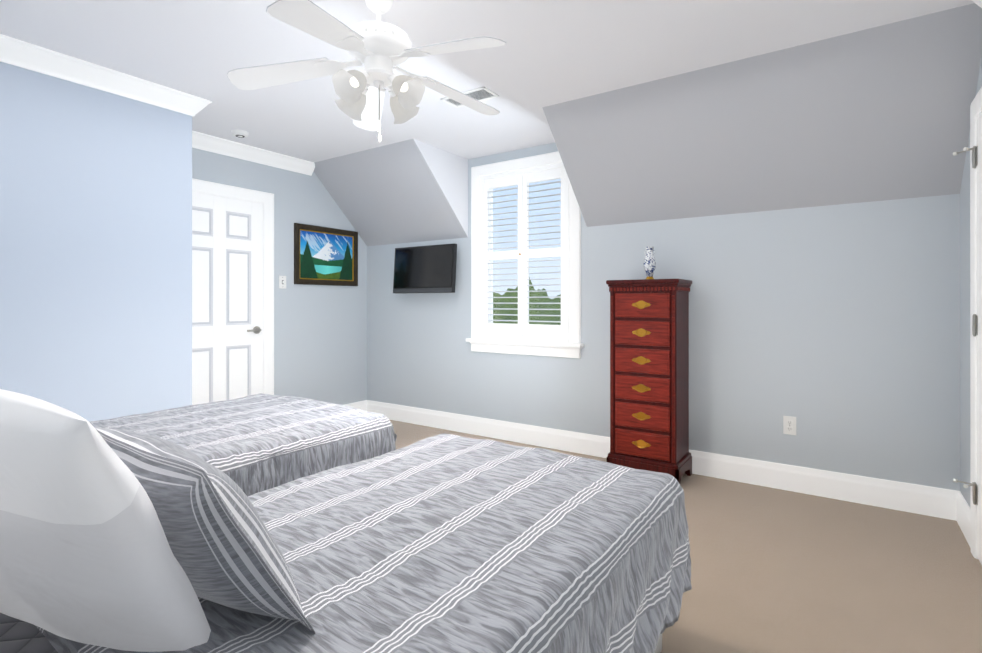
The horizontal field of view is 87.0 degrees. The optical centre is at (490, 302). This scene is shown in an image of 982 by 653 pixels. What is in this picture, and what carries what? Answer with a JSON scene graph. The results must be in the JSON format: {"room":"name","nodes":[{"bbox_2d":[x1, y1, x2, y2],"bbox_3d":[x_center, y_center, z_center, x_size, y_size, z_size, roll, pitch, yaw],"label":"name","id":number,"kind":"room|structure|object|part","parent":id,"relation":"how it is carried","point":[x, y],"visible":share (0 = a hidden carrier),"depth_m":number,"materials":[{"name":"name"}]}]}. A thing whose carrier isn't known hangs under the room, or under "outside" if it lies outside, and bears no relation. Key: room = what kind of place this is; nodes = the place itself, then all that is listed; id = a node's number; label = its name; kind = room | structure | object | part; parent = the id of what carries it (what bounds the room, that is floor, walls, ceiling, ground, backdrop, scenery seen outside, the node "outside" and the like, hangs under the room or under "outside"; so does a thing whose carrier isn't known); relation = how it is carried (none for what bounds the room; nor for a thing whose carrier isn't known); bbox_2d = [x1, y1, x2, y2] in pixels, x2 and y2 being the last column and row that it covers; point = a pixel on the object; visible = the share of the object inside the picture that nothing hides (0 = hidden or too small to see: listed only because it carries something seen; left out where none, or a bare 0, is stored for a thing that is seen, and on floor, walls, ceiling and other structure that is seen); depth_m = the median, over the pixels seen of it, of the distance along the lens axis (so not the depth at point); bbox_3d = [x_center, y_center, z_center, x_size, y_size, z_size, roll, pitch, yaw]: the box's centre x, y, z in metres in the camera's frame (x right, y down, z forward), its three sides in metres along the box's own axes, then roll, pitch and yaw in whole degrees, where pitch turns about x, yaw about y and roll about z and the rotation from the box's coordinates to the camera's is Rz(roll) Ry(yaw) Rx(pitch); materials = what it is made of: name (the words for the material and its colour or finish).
{"room":"bedroom","nodes":[
{"label":"bedroom","id":0,"kind":"room"},
{"bbox_2d":[0,62,191,421],"bbox_3d":[-2.855,-0.056,2.707,0.840,2.490,2.080,0,0,34],"label":"wall","id":1,"kind":"structure","parent":0,"point":[95,254],"depth_m":2.89,"materials":[{"name":"paint"}]},
{"bbox_2d":[192,148,366,404],"bbox_3d":[-1.961,-0.054,4.633,0.140,2.490,2.110,0,0,34],"label":"wall","id":2,"kind":"structure","parent":0,"point":[320,342],"depth_m":4.85,"materials":[{"name":"paint"}]},
{"bbox_2d":[192,178,273,404],"bbox_3d":[-2.163,0.118,4.151,0.071,2.145,0.966,0,0,34],"label":"door","id":3,"kind":"structure","parent":2,"relation":"attached to","point":[227,288],"depth_m":4.25,"materials":[{"name":"white wood"}]},
{"bbox_2d":[192,131,314,175],"bbox_3d":[-2.065,-1.247,4.284,0.084,0.105,1.415,0,0,34],"label":"crown molding","id":4,"kind":"structure","parent":2,"relation":"attached to","point":[201,141],"depth_m":4.34,"materials":[{"name":"white wood"}]},
{"bbox_2d":[279,276,285,288],"bbox_3d":[-1.865,-0.179,4.639,0.013,0.116,0.072,0,0,34],"label":"switch plate","id":5,"kind":"object","parent":2,"relation":"attached to","point":[282,282],"visible":1,"depth_m":4.64,"materials":[{"name":"white plastic"}]},
{"bbox_2d":[294,223,357,285],"bbox_3d":[-1.584,-0.444,5.033,0.031,0.560,0.735,0,0,34],"label":"picture frame","id":6,"kind":"object","parent":2,"relation":"attached to","point":[325,256],"visible":0.96,"depth_m":5.01,"materials":[{"name":"brown wood"}]},
{"bbox_2d":[344,400,367,410],"bbox_3d":[-1.614,1.111,5.001,0.016,0.160,1.050,0,0,34],"label":"baseboard","id":7,"kind":"structure","parent":2,"relation":"attached to","point":[362,405],"depth_m":5.38,"materials":[{"name":"white wood"}]},
{"bbox_2d":[314,139,466,245],"bbox_3d":[-0.963,-0.944,4.791,1.330,0.710,0.725,0,0,34],"label":"ceiling slope","id":8,"kind":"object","parent":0,"point":[393,193],"visible":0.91,"depth_m":4.74,"materials":[{"name":"paint"}]},
{"bbox_2d":[414,139,467,236],"bbox_3d":[-0.413,-0.944,4.414,0.002,0.710,0.725,0,0,34],"label":"dormer","id":9,"kind":"object","parent":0,"point":[449,170],"depth_m":4.51,"materials":[{"name":"white paint"}]},
{"bbox_2d":[0,0,973,161],"bbox_3d":[-0.520,-1.351,2.473,4.960,0.100,4.330,0,0,34],"label":"ceiling","id":10,"kind":"structure","parent":0,"point":[551,52],"depth_m":2.65,"materials":[{"name":"paint"}]},
{"bbox_2d":[0,34,211,116],"bbox_3d":[-2.385,-1.248,2.577,0.084,0.105,1.934,0,0,34],"label":"crown molding","id":11,"kind":"structure","parent":10,"relation":"attached to","point":[25,55],"depth_m":2.86,"materials":[{"name":"white wood"}]},
{"bbox_2d":[231,129,248,137],"bbox_3d":[-1.917,-1.283,3.956,0.120,0.034,0.120,0,0,34],"label":"smoke detector","id":12,"kind":"object","parent":10,"relation":"attached to","point":[240,133],"visible":1,"depth_m":3.92,"materials":[{"name":"white plastic"}]},
{"bbox_2d":[227,0,505,142],"bbox_3d":[-0.431,-0.981,2.138,1.138,0.640,1.185,0,0,34],"label":"fan","id":13,"kind":"object","parent":10,"relation":"hanging from","point":[378,48],"visible":1,"depth_m":2.11,"materials":[{"name":"white"}]},
{"bbox_2d":[440,86,498,107],"bbox_3d":[-0.136,-1.296,3.282,0.340,0.009,0.170,0,0,34],"label":"ceiling vent","id":14,"kind":"object","parent":10,"relation":"in","point":[483,93],"visible":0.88,"depth_m":3.25,"materials":[{"name":"white plastic"}]},
{"bbox_2d":[542,108,585,223],"bbox_3d":[0.546,-0.945,3.758,0.002,0.710,0.725,0,0,34],"label":"dormer","id":15,"kind":"object","parent":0,"point":[542,108],"depth_m":3.73,"materials":[{"name":"grey paint"}]},
{"bbox_2d":[367,143,959,490],"bbox_3d":[0.663,-0.054,4.201,4.960,2.490,0.140,0,0,34],"label":"wall","id":16,"kind":"structure","parent":0,"point":[834,330],"depth_m":3.34,"materials":[{"name":"paint"}]},
{"bbox_2d":[393,243,456,293],"bbox_3d":[-0.615,-0.307,4.905,0.745,0.446,0.143,0,0,34],"label":"tv","id":17,"kind":"object","parent":16,"relation":"attached to","point":[426,269],"visible":1,"depth_m":4.83,"materials":[{"name":"black plastic"}]},
{"bbox_2d":[466,151,583,357],"bbox_3d":[0.289,-0.388,4.416,1.119,1.663,0.208,0,0,34],"label":"window unit","id":18,"kind":"structure","parent":16,"relation":"in","point":[522,336],"depth_m":4.37,"materials":[{"name":"white wood"}]},
{"bbox_3d":[0.323,-0.402,4.464,0.865,1.455,0.040,0,0,34],"label":"sash","id":19,"kind":"part","parent":18,"relation":"part of","materials":[{"name":"white wood"}]},
{"bbox_2d":[368,400,951,519],"bbox_3d":[0.619,1.111,4.136,4.680,0.160,0.016,0,0,34],"label":"baseboard","id":20,"kind":"structure","parent":16,"relation":"attached to","point":[949,504],"depth_m":3.41,"materials":[{"name":"white wood"}]},
{"bbox_2d":[783,416,795,434],"bbox_3d":[1.888,0.780,3.272,0.072,0.116,0.010,0,0,34],"label":"electrical outlet plate","id":21,"kind":"object","parent":16,"relation":"attached to","point":[789,425],"visible":1,"depth_m":3.27,"materials":[{"name":"white plastic"}]},
{"bbox_2d":[390,420,981,652],"bbox_3d":[-0.520,1.239,2.471,4.960,0.100,4.330,0,0,34],"label":"floor","id":22,"kind":"structure","parent":0,"point":[774,570],"depth_m":2.24,"materials":[{"name":"carpet"}]},
{"bbox_2d":[90,393,396,496],"bbox_3d":[-1.420,0.631,1.939,1.162,1.115,2.003,0,0,34],"label":"bed","id":23,"kind":"object","parent":22,"relation":"on","point":[249,445],"visible":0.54,"depth_m":2.14,"materials":[{"name":"grey fabric"}]},
{"bbox_2d":[0,389,691,652],"bbox_3d":[-0.336,0.610,1.258,1.164,1.156,2.062,0,0,34],"label":"bed","id":24,"kind":"object","parent":22,"relation":"on","point":[117,541],"visible":1,"depth_m":0.97,"materials":[{"name":"grey fabric"}]},
{"bbox_2d":[0,389,210,651],"bbox_3d":[-0.802,0.341,0.839,0.827,0.618,0.493,0,0,34],"label":"pillow","id":25,"kind":"object","parent":24,"relation":"on","point":[105,533],"depth_m":0.74,"materials":[{"name":"white fabric"}]},
{"bbox_2d":[606,279,691,484],"bbox_3d":[1.089,0.520,3.566,0.488,1.340,0.366,0,0,34],"label":"dresser","id":26,"kind":"object","parent":22,"relation":"on","point":[649,374],"visible":1,"depth_m":3.42,"materials":[{"name":"brown wood"}]},
{"bbox_2d":[643,247,655,278],"bbox_3d":[1.092,-0.265,3.562,0.084,0.228,0.083,0,0,34],"label":"vase","id":27,"kind":"object","parent":26,"relation":"on","point":[649,263],"visible":0.92,"depth_m":3.54,"materials":[{"name":"white ceramic"}]},
{"bbox_2d":[542,3,981,226],"bbox_3d":[1.448,-0.945,3.140,2.185,0.710,0.725,0,0,34],"label":"ceiling","id":28,"kind":"structure","parent":0,"point":[880,113],"depth_m":2.95,"materials":[{"name":"paint"}]},
{"bbox_2d":[960,56,981,506],"bbox_3d":[1.429,-0.057,1.053,0.140,2.490,4.190,0,0,34],"label":"wall","id":29,"kind":"structure","parent":0,"point":[965,332],"depth_m":2.69,"materials":[{"name":"paint"}]},
{"bbox_2d":[952,490,970,547],"bbox_3d":[2.418,1.109,2.635,0.016,0.160,0.400,0,0,34],"label":"baseboard","id":30,"kind":"structure","parent":29,"relation":"attached to","point":[960,508],"depth_m":2.70,"materials":[{"name":"white wood"}]},
{"bbox_2d":[953,87,981,564],"bbox_3d":[2.006,0.116,2.101,0.092,2.145,0.966,0,0,34],"label":"door frame","id":31,"kind":"structure","parent":29,"relation":"attached to","point":[976,108],"depth_m":2.40,"materials":[{"name":"white wood"}]},
{"bbox_2d":[971,0,981,7],"bbox_3d":[1.176,-1.250,0.883,0.084,0.105,3.160,0,0,34],"label":"crown molding","id":32,"kind":"structure","parent":29,"relation":"attached to","point":[979,2],"depth_m":2.18,"materials":[{"name":"white wood"}]},
{"label":"outside","id":33,"kind":"structure","parent":0,"visible":0},
{"bbox_2d":[493,179,560,324],"bbox_3d":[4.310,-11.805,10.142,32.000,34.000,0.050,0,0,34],"label":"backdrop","id":34,"kind":"structure","parent":33,"point":[534,264],"depth_m":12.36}
]}

